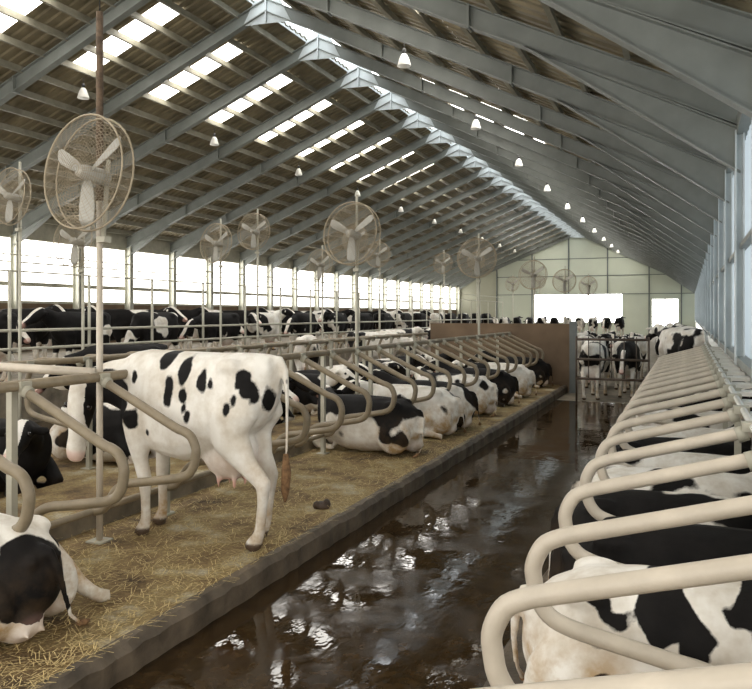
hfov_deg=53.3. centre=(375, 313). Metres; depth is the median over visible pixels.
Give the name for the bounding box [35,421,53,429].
floor
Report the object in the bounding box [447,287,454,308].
window
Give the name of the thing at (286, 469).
switch
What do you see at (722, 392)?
divider
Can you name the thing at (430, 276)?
roof beam
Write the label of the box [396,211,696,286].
roof beam
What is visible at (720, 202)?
trim
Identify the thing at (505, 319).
cow
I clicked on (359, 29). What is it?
trim
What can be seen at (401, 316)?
cow
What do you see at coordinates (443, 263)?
fan
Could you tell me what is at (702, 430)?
cow
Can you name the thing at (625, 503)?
cow
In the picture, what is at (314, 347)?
cow
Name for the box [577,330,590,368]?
cow
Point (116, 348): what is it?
cow
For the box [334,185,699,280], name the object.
trim
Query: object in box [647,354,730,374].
divider
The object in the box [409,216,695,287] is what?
roof beam
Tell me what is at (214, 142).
hanging lamp
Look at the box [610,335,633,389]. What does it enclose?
cow
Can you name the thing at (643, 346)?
cow
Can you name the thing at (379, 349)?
divider
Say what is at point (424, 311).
cow
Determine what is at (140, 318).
cow
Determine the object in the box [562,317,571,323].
cow
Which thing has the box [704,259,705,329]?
trim
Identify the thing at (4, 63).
trim
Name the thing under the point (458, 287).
trim
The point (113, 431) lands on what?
cow
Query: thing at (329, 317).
cow
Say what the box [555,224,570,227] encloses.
trim
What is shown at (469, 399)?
cow
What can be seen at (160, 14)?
window
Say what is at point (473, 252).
fan
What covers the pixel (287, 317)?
cow
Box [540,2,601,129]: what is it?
trim
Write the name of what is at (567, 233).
trim
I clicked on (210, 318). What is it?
cow
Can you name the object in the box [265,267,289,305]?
window
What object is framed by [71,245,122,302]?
window
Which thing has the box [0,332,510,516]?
rail
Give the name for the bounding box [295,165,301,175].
hanging lamp
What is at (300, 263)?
beam
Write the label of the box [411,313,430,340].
cow
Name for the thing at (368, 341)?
divider
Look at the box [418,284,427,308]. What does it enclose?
window
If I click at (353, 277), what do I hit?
trim
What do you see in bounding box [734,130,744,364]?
trim
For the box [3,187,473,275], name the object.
trim
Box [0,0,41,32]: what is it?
window
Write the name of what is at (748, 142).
wall
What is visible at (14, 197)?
fan
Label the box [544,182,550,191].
hanging lamp
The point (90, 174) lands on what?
fan
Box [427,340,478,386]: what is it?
divider
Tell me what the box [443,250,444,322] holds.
pole
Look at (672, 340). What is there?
cow
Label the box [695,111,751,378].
rails
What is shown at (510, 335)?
divider
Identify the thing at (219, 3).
trim
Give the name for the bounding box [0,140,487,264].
trim
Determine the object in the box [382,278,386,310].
trim
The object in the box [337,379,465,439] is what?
cow
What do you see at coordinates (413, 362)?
cow
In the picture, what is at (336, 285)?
column
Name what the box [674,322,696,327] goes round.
cow
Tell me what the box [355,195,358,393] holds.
pole
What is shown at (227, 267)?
window
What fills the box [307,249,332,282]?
fan
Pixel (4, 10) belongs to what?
beam
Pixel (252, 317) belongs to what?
cow
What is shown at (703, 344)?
divider
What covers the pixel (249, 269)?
window
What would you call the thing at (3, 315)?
cow
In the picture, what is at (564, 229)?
trim
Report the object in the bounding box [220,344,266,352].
divider
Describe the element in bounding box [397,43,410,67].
hanging lamp
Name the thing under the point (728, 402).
divider
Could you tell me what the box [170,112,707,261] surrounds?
beam
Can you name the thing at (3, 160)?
trim
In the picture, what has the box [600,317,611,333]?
cow
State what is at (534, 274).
fan
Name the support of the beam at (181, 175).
attached to the wall at (45, 232)
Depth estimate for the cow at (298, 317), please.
26.74 m
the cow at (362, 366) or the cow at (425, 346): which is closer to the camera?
the cow at (362, 366)
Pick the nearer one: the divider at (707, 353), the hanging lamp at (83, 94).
the divider at (707, 353)
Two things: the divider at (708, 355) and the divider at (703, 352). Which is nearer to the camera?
the divider at (708, 355)
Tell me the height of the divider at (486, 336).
1.221 m
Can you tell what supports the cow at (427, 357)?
on the floor at (78, 483)
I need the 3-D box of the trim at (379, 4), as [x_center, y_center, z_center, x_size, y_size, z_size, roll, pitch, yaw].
[9.323,-6.233,37.279,0.082,0.185,84.000,0,0,23]
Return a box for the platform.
[0,334,421,421]
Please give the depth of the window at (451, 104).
25.49 m
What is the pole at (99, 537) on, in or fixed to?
on the floor at (78, 483)
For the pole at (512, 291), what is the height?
4.720 m
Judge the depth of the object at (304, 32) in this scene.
23.67 m
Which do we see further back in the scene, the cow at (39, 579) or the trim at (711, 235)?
the trim at (711, 235)
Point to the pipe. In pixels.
(6, 367)
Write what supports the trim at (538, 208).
attached to the wall at (45, 232)
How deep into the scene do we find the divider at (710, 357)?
11.59 m
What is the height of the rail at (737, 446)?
1.297 m
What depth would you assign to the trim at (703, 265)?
33.30 m
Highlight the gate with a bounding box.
[575,336,649,404]
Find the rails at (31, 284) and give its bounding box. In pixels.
[0,260,456,309]
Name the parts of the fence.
post, post, post, post, rail, post, rail, rail, rail, post, post, post, post, post, post, post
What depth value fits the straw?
5.76 m
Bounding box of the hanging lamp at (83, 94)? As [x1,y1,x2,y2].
[77,78,88,99]
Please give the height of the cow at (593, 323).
1.545 m
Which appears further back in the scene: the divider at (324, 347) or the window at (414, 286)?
the window at (414, 286)
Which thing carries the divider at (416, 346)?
attached to the rail at (11, 388)
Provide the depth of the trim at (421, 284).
71.12 m
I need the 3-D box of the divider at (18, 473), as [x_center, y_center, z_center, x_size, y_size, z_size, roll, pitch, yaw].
[-2.547,1.116,4.688,1.090,1.221,0.100,0,0,23]
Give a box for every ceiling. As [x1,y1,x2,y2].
[0,0,561,275]
[295,0,751,166]
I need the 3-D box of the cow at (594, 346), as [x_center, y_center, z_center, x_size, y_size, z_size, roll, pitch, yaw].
[5.812,1.397,19.592,0.651,1.514,2.524,0,0,28]
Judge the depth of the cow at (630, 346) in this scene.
19.10 m
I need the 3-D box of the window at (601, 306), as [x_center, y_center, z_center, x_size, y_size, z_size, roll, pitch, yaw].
[20.908,-0.600,77.986,8.900,2.900,0.030,0,0,23]
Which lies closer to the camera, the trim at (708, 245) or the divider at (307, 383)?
the divider at (307, 383)
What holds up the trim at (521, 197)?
attached to the wall at (748, 142)
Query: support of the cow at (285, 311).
on the platform
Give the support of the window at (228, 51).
attached to the ceiling at (205, 10)
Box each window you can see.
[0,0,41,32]
[0,237,8,299]
[9,238,70,301]
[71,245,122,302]
[74,3,177,70]
[123,251,166,303]
[149,43,242,99]
[167,256,203,303]
[204,260,236,304]
[210,74,291,122]
[237,264,264,305]
[259,100,330,140]
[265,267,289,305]
[290,270,311,305]
[298,120,363,155]
[312,272,331,306]
[332,137,390,168]
[332,274,349,306]
[350,276,365,307]
[359,152,413,179]
[366,278,378,307]
[381,280,393,307]
[394,281,406,307]
[407,283,417,308]
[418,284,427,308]
[428,285,437,308]
[438,286,446,308]
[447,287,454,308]
[451,104,544,142]
[535,294,621,321]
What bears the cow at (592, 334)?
on the floor at (612, 397)
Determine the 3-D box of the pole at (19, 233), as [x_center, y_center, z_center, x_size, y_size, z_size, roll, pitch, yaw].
[-6.061,-0.220,12.767,0.160,4.740,0.160,0,0,23]
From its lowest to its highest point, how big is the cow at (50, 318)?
1.576 m
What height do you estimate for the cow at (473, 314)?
1.493 m
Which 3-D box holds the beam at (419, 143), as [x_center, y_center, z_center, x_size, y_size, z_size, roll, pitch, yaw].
[2.232,-5.270,35.084,24.170,6.640,0.230,0,0,23]
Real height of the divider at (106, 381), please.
1.221 m
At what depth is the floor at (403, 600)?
5.88 m
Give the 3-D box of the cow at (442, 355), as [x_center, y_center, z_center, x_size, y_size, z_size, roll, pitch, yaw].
[1.346,1.508,21.178,2.222,0.881,0.991,0,0,17]
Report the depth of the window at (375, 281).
61.58 m
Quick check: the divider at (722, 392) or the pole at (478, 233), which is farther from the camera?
the pole at (478, 233)
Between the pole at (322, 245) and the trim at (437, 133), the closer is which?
the pole at (322, 245)
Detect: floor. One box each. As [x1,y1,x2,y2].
[0,384,561,688]
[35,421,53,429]
[110,400,627,688]
[556,335,732,402]
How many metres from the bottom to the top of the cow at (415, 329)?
1.669 m
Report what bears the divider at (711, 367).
attached to the rail at (737, 446)
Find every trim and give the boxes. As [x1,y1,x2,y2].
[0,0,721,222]
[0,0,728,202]
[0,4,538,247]
[0,33,530,250]
[0,58,523,253]
[0,81,516,257]
[0,104,508,260]
[0,122,501,263]
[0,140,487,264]
[0,157,487,269]
[1,200,440,274]
[1,212,387,270]
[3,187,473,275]
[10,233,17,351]
[11,37,716,245]
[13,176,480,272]
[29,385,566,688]
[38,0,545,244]
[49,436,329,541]
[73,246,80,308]
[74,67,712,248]
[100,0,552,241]
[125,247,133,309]
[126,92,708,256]
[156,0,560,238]
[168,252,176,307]
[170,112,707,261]
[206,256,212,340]
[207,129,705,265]
[209,0,563,231]
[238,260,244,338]
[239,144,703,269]
[244,0,289,25]
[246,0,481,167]
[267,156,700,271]
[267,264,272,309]
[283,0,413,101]
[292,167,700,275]
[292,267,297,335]
[298,31,339,60]
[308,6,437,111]
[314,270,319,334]
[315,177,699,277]
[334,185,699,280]
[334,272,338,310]
[340,64,377,87]
[343,0,489,133]
[344,20,463,122]
[352,193,697,281]
[352,274,354,310]
[368,200,697,283]
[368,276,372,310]
[370,0,515,143]
[374,90,408,109]
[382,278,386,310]
[383,206,696,285]
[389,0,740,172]
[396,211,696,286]
[396,279,399,309]
[402,110,434,128]
[408,281,411,311]
[409,8,533,138]
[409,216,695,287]
[419,282,422,311]
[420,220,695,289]
[425,128,454,143]
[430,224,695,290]
[430,283,433,312]
[439,284,442,311]
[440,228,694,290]
[445,143,473,156]
[448,285,451,312]
[449,231,694,292]
[457,235,694,293]
[457,286,459,316]
[459,26,571,167]
[462,156,488,167]
[477,167,500,176]
[483,569,548,686]
[484,0,600,179]
[490,177,512,185]
[496,239,691,332]
[501,185,523,192]
[512,193,531,199]
[521,200,540,205]
[529,206,547,210]
[537,211,554,215]
[539,0,751,117]
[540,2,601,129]
[544,216,560,219]
[550,220,565,223]
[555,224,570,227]
[561,228,575,231]
[566,232,580,234]
[569,321,576,392]
[570,235,584,237]
[621,46,630,59]
[695,291,695,320]
[696,287,696,322]
[697,284,697,321]
[698,280,698,324]
[699,278,699,323]
[700,272,700,326]
[701,268,702,328]
[703,265,703,326]
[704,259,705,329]
[706,253,707,329]
[708,245,709,331]
[710,234,712,337]
[713,220,717,341]
[718,198,723,346]
[724,170,731,353]
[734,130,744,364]
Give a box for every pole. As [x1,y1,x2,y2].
[18,162,21,419]
[81,225,84,350]
[86,0,113,544]
[220,219,221,346]
[257,209,258,352]
[322,245,322,349]
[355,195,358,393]
[379,242,380,330]
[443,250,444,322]
[476,276,476,322]
[478,233,479,358]
[512,291,512,322]
[533,256,534,323]
[564,266,565,323]
[588,274,588,330]
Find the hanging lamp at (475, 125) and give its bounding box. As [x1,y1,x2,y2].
[471,116,480,129]
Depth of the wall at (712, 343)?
44.45 m
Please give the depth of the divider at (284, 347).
14.51 m
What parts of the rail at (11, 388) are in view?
post, post, post, post, post, post, post, post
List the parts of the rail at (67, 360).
post, post, post, post, post, post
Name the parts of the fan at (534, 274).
blade, blade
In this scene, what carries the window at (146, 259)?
in the wall at (2, 305)
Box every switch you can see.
[76,618,89,625]
[281,453,290,501]
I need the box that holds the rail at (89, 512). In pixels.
[49,434,324,529]
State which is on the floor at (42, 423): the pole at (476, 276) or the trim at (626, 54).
the pole at (476, 276)
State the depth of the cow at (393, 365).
16.98 m
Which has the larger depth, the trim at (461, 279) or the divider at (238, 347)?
the trim at (461, 279)
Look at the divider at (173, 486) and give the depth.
7.24 m
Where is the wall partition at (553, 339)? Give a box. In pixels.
[430,323,568,391]
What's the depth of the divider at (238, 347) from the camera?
12.70 m
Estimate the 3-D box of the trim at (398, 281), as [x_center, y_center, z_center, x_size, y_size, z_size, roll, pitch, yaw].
[1.919,-0.805,65.432,0.320,4.470,0.220,0,0,23]
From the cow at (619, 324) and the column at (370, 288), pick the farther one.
the column at (370, 288)
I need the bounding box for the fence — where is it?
[0,252,502,380]
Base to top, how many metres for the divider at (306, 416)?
1.221 m
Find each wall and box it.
[0,217,456,287]
[0,303,456,350]
[455,265,496,316]
[497,235,695,334]
[708,335,751,382]
[732,120,751,359]
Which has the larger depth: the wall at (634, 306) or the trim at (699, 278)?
the wall at (634, 306)
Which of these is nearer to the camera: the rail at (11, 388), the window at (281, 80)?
the rail at (11, 388)
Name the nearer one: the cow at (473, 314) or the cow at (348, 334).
the cow at (348, 334)
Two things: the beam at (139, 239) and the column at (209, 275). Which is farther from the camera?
the column at (209, 275)
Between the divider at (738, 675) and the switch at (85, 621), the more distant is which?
the switch at (85, 621)
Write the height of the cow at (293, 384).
0.967 m
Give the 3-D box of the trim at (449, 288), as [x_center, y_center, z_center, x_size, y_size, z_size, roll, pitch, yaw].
[7.872,-0.805,79.743,0.320,4.470,0.220,0,0,23]
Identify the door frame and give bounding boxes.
[654,299,677,325]
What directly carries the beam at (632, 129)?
attached to the wall at (45, 232)
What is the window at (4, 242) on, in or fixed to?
in the wall at (2, 305)
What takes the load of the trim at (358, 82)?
attached to the wall at (45, 232)
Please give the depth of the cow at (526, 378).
17.45 m
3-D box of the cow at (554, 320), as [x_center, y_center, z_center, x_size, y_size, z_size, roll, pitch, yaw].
[13.680,0.972,57.447,0.664,1.463,2.509,0,0,18]
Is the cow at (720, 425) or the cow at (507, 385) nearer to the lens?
the cow at (720, 425)
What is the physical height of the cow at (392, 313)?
1.669 m
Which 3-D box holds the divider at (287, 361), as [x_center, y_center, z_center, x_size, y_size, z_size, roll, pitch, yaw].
[-1.452,1.136,16.103,1.085,1.181,0.100,0,0,23]
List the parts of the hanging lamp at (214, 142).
lamp shade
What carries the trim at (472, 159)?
attached to the wall at (45, 232)
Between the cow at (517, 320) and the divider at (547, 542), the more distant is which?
the cow at (517, 320)
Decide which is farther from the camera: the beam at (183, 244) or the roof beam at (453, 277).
the roof beam at (453, 277)
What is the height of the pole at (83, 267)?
4.120 m
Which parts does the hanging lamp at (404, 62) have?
lamp shade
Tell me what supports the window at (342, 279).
in the wall at (2, 305)
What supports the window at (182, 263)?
in the wall at (2, 305)
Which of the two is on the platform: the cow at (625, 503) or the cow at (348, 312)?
the cow at (348, 312)
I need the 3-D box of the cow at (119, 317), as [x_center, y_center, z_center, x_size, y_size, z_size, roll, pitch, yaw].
[-7.485,0.644,21.823,2.710,1.580,0.717,0,0,22]
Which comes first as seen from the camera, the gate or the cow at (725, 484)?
the cow at (725, 484)
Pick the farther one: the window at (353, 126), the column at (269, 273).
the column at (269, 273)
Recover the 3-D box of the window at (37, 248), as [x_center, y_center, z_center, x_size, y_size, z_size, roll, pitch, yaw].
[-13.283,-1.670,29.787,0.030,2.440,3.100,0,0,23]
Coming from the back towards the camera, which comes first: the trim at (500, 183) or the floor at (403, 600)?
the trim at (500, 183)
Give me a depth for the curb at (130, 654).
5.64 m
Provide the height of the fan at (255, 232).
1.060 m
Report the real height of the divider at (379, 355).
1.181 m
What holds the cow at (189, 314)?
on the platform
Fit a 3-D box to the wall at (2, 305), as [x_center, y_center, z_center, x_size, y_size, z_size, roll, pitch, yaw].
[-7.240,0.490,44.169,0.200,1.920,84.000,0,0,23]
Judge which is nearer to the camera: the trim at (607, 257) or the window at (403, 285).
the window at (403, 285)
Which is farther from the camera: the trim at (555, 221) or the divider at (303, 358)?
the trim at (555, 221)
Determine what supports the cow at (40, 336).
on the platform
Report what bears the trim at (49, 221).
attached to the ceiling at (205, 10)
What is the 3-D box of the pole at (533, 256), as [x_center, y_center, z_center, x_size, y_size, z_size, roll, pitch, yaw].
[5.244,0.120,24.895,0.160,4.060,0.160,0,0,23]
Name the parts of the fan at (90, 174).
blade, blade, motor, blade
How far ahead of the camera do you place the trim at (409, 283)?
68.26 m
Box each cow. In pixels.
[0,305,67,361]
[0,312,17,381]
[0,327,30,373]
[0,418,63,496]
[0,513,109,643]
[22,307,111,357]
[35,343,167,393]
[36,305,95,357]
[50,402,155,463]
[53,349,290,551]
[103,309,135,342]
[121,306,187,341]
[124,312,179,348]
[178,307,210,348]
[179,310,243,348]
[179,312,240,352]
[214,308,269,346]
[241,308,294,349]
[246,312,279,353]
[264,311,321,342]
[275,372,317,424]
[282,312,317,350]
[282,384,298,401]
[289,309,333,341]
[293,334,320,370]
[293,366,354,414]
[294,363,376,389]
[308,384,424,457]
[317,310,348,349]
[319,309,354,344]
[326,361,412,383]
[328,315,351,338]
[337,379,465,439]
[344,331,424,363]
[347,309,386,330]
[348,313,373,345]
[359,354,435,379]
[359,369,480,431]
[373,313,395,331]
[375,353,434,377]
[381,327,427,355]
[386,310,403,317]
[394,313,411,327]
[396,353,455,372]
[404,310,431,337]
[410,366,497,416]
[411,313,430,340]
[421,328,429,350]
[423,359,519,406]
[429,312,446,326]
[445,313,457,322]
[452,359,536,398]
[457,313,470,322]
[468,350,553,387]
[469,313,481,322]
[481,313,492,322]
[499,317,511,322]
[511,556,751,682]
[513,316,522,323]
[523,317,532,323]
[536,316,548,323]
[548,490,751,579]
[549,317,559,323]
[549,516,751,578]
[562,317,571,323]
[570,465,751,497]
[575,317,585,332]
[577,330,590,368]
[578,332,600,376]
[578,341,613,399]
[580,341,600,387]
[587,316,598,333]
[595,449,751,473]
[598,330,619,371]
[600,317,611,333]
[604,334,620,377]
[606,426,733,438]
[607,437,751,455]
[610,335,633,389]
[612,341,642,397]
[614,316,625,336]
[623,407,751,430]
[626,332,643,372]
[631,336,646,378]
[645,324,709,356]
[646,388,751,410]
[655,336,659,357]
[666,323,698,328]
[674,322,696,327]
[687,381,751,395]
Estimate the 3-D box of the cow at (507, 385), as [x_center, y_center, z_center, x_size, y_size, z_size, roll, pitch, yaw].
[1.928,1.476,16.322,2.326,0.946,0.864,0,0,20]
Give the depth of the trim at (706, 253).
27.58 m
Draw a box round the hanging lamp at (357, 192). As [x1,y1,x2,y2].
[355,185,360,196]
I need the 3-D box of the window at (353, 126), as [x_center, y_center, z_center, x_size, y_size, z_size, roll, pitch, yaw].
[-1.962,-7.456,31.630,3.180,1.292,0.880,0,0,23]
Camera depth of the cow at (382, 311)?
38.70 m
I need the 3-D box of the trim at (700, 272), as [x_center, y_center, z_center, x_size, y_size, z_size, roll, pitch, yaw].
[16.952,-0.920,39.033,0.120,3.240,0.220,0,0,23]
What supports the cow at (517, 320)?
on the platform
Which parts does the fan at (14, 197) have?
blade, motor, blade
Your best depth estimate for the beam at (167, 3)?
24.93 m
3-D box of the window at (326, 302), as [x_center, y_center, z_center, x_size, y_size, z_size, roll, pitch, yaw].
[-3.758,-1.670,52.684,0.030,2.440,3.100,0,0,23]
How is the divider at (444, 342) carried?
attached to the rail at (11, 388)
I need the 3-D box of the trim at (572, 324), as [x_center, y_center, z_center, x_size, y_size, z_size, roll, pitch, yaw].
[5.371,1.175,20.435,0.180,1.950,0.140,0,0,23]
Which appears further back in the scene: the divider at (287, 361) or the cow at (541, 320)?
the cow at (541, 320)
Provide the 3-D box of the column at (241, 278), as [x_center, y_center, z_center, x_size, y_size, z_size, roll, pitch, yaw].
[-7.606,-0.805,42.534,0.320,4.470,0.220,0,0,23]
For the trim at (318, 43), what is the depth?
23.26 m
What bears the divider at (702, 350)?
attached to the rail at (737, 446)
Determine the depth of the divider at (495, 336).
18.96 m
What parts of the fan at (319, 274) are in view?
blade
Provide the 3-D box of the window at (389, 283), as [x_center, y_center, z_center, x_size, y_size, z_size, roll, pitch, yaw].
[1.005,-1.670,64.133,0.030,2.440,3.100,0,0,23]
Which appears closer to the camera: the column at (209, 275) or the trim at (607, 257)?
the column at (209, 275)
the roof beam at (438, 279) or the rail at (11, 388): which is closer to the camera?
the rail at (11, 388)
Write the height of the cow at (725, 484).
0.816 m
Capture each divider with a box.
[0,454,35,532]
[18,381,129,515]
[24,357,89,449]
[92,373,200,515]
[166,348,209,351]
[167,458,205,490]
[197,346,239,352]
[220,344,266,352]
[244,342,290,352]
[266,341,311,353]
[272,368,344,453]
[272,394,310,447]
[286,340,330,368]
[295,353,371,447]
[305,338,347,369]
[323,337,362,366]
[324,350,396,436]
[338,336,376,364]
[352,335,390,363]
[354,348,417,404]
[366,334,401,355]
[375,345,435,402]
[378,334,413,358]
[395,343,451,390]
[412,342,466,385]
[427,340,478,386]
[441,339,489,378]
[453,338,500,379]
[465,336,509,371]
[472,662,751,688]
[475,335,517,372]
[481,553,751,685]
[484,335,525,365]
[493,334,532,367]
[501,333,538,365]
[508,332,543,359]
[525,495,751,669]
[558,450,751,563]
[580,421,751,520]
[595,405,751,489]
[607,393,751,466]
[616,384,751,449]
[623,377,751,431]
[629,372,749,425]
[634,367,744,424]
[638,363,740,405]
[642,359,736,408]
[645,356,732,377]
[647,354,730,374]
[650,351,727,370]
[653,349,724,366]
[655,346,721,362]
[655,347,723,363]
[657,344,719,359]
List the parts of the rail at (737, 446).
post, post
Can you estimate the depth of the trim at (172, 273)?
36.79 m
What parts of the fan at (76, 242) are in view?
blade, blade, motor, blade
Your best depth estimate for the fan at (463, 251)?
18.13 m
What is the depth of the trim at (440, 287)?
76.84 m
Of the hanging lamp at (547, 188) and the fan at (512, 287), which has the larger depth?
the fan at (512, 287)
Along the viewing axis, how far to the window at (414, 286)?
70.36 m
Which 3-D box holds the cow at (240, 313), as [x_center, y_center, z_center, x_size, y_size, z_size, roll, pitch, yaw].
[-5.011,0.600,28.073,2.782,1.669,0.717,0,0,18]
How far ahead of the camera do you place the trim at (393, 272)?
59.51 m
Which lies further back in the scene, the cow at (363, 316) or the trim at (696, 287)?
the trim at (696, 287)
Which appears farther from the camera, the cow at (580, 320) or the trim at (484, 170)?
the cow at (580, 320)
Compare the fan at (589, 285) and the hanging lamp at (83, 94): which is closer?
the hanging lamp at (83, 94)
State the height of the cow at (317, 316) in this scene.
1.669 m
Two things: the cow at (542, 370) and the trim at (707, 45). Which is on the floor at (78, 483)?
the cow at (542, 370)
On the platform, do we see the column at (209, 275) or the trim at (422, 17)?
the column at (209, 275)
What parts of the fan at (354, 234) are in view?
blade, blade, motor, blade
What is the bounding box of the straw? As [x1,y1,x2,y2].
[0,402,524,688]
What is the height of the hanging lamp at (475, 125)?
0.570 m
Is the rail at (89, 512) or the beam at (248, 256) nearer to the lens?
the rail at (89, 512)
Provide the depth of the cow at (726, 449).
7.21 m
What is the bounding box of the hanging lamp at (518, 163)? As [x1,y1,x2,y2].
[515,156,522,166]
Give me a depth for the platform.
24.21 m
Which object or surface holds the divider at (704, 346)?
attached to the rail at (737, 446)
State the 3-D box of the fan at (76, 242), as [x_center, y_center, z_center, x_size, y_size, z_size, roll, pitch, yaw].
[-5.566,-1.309,13.953,0.970,1.060,0.381,0,0,24]
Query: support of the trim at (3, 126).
attached to the ceiling at (205, 10)
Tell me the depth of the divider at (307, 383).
8.64 m
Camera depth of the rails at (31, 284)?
36.56 m
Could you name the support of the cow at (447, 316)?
on the platform
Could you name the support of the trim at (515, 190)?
attached to the wall at (45, 232)
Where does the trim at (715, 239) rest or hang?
attached to the wall at (712, 343)
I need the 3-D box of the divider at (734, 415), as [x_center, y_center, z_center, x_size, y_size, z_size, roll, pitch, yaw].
[2.256,1.188,5.452,1.282,1.076,0.220,0,0,23]
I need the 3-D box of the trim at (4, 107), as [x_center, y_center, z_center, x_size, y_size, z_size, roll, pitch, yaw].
[-1.775,-5.808,41.896,0.082,0.185,84.000,0,0,23]
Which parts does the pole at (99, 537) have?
plate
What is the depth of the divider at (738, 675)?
1.61 m
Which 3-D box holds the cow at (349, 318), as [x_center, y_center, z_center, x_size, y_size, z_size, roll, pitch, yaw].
[-1.178,0.644,37.049,2.710,1.580,0.717,0,0,20]
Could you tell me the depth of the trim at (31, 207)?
33.45 m
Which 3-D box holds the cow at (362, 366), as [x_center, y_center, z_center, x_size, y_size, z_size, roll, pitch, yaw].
[-0.921,1.466,15.439,2.376,0.967,0.882,0,0,26]
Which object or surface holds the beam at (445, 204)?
attached to the wall at (45, 232)
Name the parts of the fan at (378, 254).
blade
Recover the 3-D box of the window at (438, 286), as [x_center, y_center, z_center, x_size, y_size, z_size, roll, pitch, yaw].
[6.958,-1.670,78.444,0.030,2.440,3.100,0,0,23]
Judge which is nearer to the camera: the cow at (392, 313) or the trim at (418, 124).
the trim at (418, 124)
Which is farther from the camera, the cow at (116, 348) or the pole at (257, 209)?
the pole at (257, 209)
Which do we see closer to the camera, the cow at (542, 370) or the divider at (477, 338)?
the divider at (477, 338)
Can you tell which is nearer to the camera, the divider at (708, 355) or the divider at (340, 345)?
the divider at (708, 355)
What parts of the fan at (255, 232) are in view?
blade, blade, motor, blade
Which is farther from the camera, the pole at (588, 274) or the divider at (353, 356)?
the pole at (588, 274)
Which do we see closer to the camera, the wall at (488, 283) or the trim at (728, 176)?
the trim at (728, 176)
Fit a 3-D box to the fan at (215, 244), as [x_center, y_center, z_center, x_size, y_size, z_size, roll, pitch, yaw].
[-3.831,-1.659,18.104,0.970,1.060,0.381,0,0,35]
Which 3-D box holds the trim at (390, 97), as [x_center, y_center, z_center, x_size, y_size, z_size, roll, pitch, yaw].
[0.580,-8.400,28.991,1.500,1.040,0.080,0,0,23]
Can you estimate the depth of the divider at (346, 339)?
17.05 m
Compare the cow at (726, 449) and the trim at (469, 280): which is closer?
the cow at (726, 449)
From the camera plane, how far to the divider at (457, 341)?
15.73 m
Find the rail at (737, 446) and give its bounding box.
[704,342,751,454]
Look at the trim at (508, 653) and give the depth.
4.26 m
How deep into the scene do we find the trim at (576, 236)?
77.65 m
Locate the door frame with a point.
(665, 316)
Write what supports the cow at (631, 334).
on the floor at (612, 397)
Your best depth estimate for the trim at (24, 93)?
26.82 m
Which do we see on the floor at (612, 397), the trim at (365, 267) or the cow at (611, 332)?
the cow at (611, 332)
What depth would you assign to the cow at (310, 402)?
14.29 m
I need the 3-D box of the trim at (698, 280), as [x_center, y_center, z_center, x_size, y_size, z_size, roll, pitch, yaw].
[20.524,-0.920,47.619,0.120,3.240,0.220,0,0,23]
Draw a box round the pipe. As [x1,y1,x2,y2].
[0,362,96,374]
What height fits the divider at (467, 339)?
1.221 m
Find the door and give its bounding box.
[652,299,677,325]
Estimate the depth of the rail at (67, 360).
12.40 m
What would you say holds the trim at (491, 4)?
attached to the ceiling at (530, 12)
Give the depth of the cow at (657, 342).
26.93 m
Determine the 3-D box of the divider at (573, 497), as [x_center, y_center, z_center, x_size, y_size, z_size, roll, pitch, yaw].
[1.584,1.188,3.836,1.282,1.076,0.220,0,0,23]
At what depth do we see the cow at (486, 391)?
14.26 m
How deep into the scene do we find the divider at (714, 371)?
9.32 m
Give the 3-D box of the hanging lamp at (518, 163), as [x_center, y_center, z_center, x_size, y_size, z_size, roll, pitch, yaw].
[5.484,-5.957,28.803,0.320,0.570,0.315,0,0,23]
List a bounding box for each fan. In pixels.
[0,167,31,231]
[44,113,134,243]
[53,215,95,272]
[200,223,231,267]
[237,213,269,253]
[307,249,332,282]
[323,201,380,271]
[343,225,367,252]
[365,241,389,269]
[433,253,452,275]
[457,238,496,281]
[467,252,484,269]
[505,276,518,292]
[518,260,547,291]
[535,276,545,289]
[552,269,575,294]
[579,276,597,296]
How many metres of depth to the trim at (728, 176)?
13.25 m
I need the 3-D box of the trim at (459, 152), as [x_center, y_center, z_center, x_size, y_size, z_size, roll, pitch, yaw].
[4.152,-8.400,37.578,1.500,1.040,0.080,0,0,23]
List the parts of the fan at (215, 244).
blade, blade, motor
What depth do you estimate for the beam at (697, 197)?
18.79 m
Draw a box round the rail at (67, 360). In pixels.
[2,332,427,469]
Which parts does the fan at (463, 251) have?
blade, blade, blade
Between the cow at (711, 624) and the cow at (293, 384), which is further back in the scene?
the cow at (293, 384)
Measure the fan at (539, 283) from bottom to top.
1.060 m
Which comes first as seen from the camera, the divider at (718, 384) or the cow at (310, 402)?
the divider at (718, 384)
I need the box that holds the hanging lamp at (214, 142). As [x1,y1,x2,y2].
[210,129,218,145]
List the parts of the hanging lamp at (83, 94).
lamp shade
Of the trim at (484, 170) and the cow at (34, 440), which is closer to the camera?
the cow at (34, 440)
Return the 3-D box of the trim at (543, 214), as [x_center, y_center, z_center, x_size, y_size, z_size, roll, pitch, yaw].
[13.677,-8.400,60.475,1.500,1.040,0.080,0,0,23]
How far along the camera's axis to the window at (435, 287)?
75.91 m
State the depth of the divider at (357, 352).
10.97 m
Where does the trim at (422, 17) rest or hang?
attached to the ceiling at (530, 12)
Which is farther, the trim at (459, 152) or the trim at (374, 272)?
the trim at (374, 272)

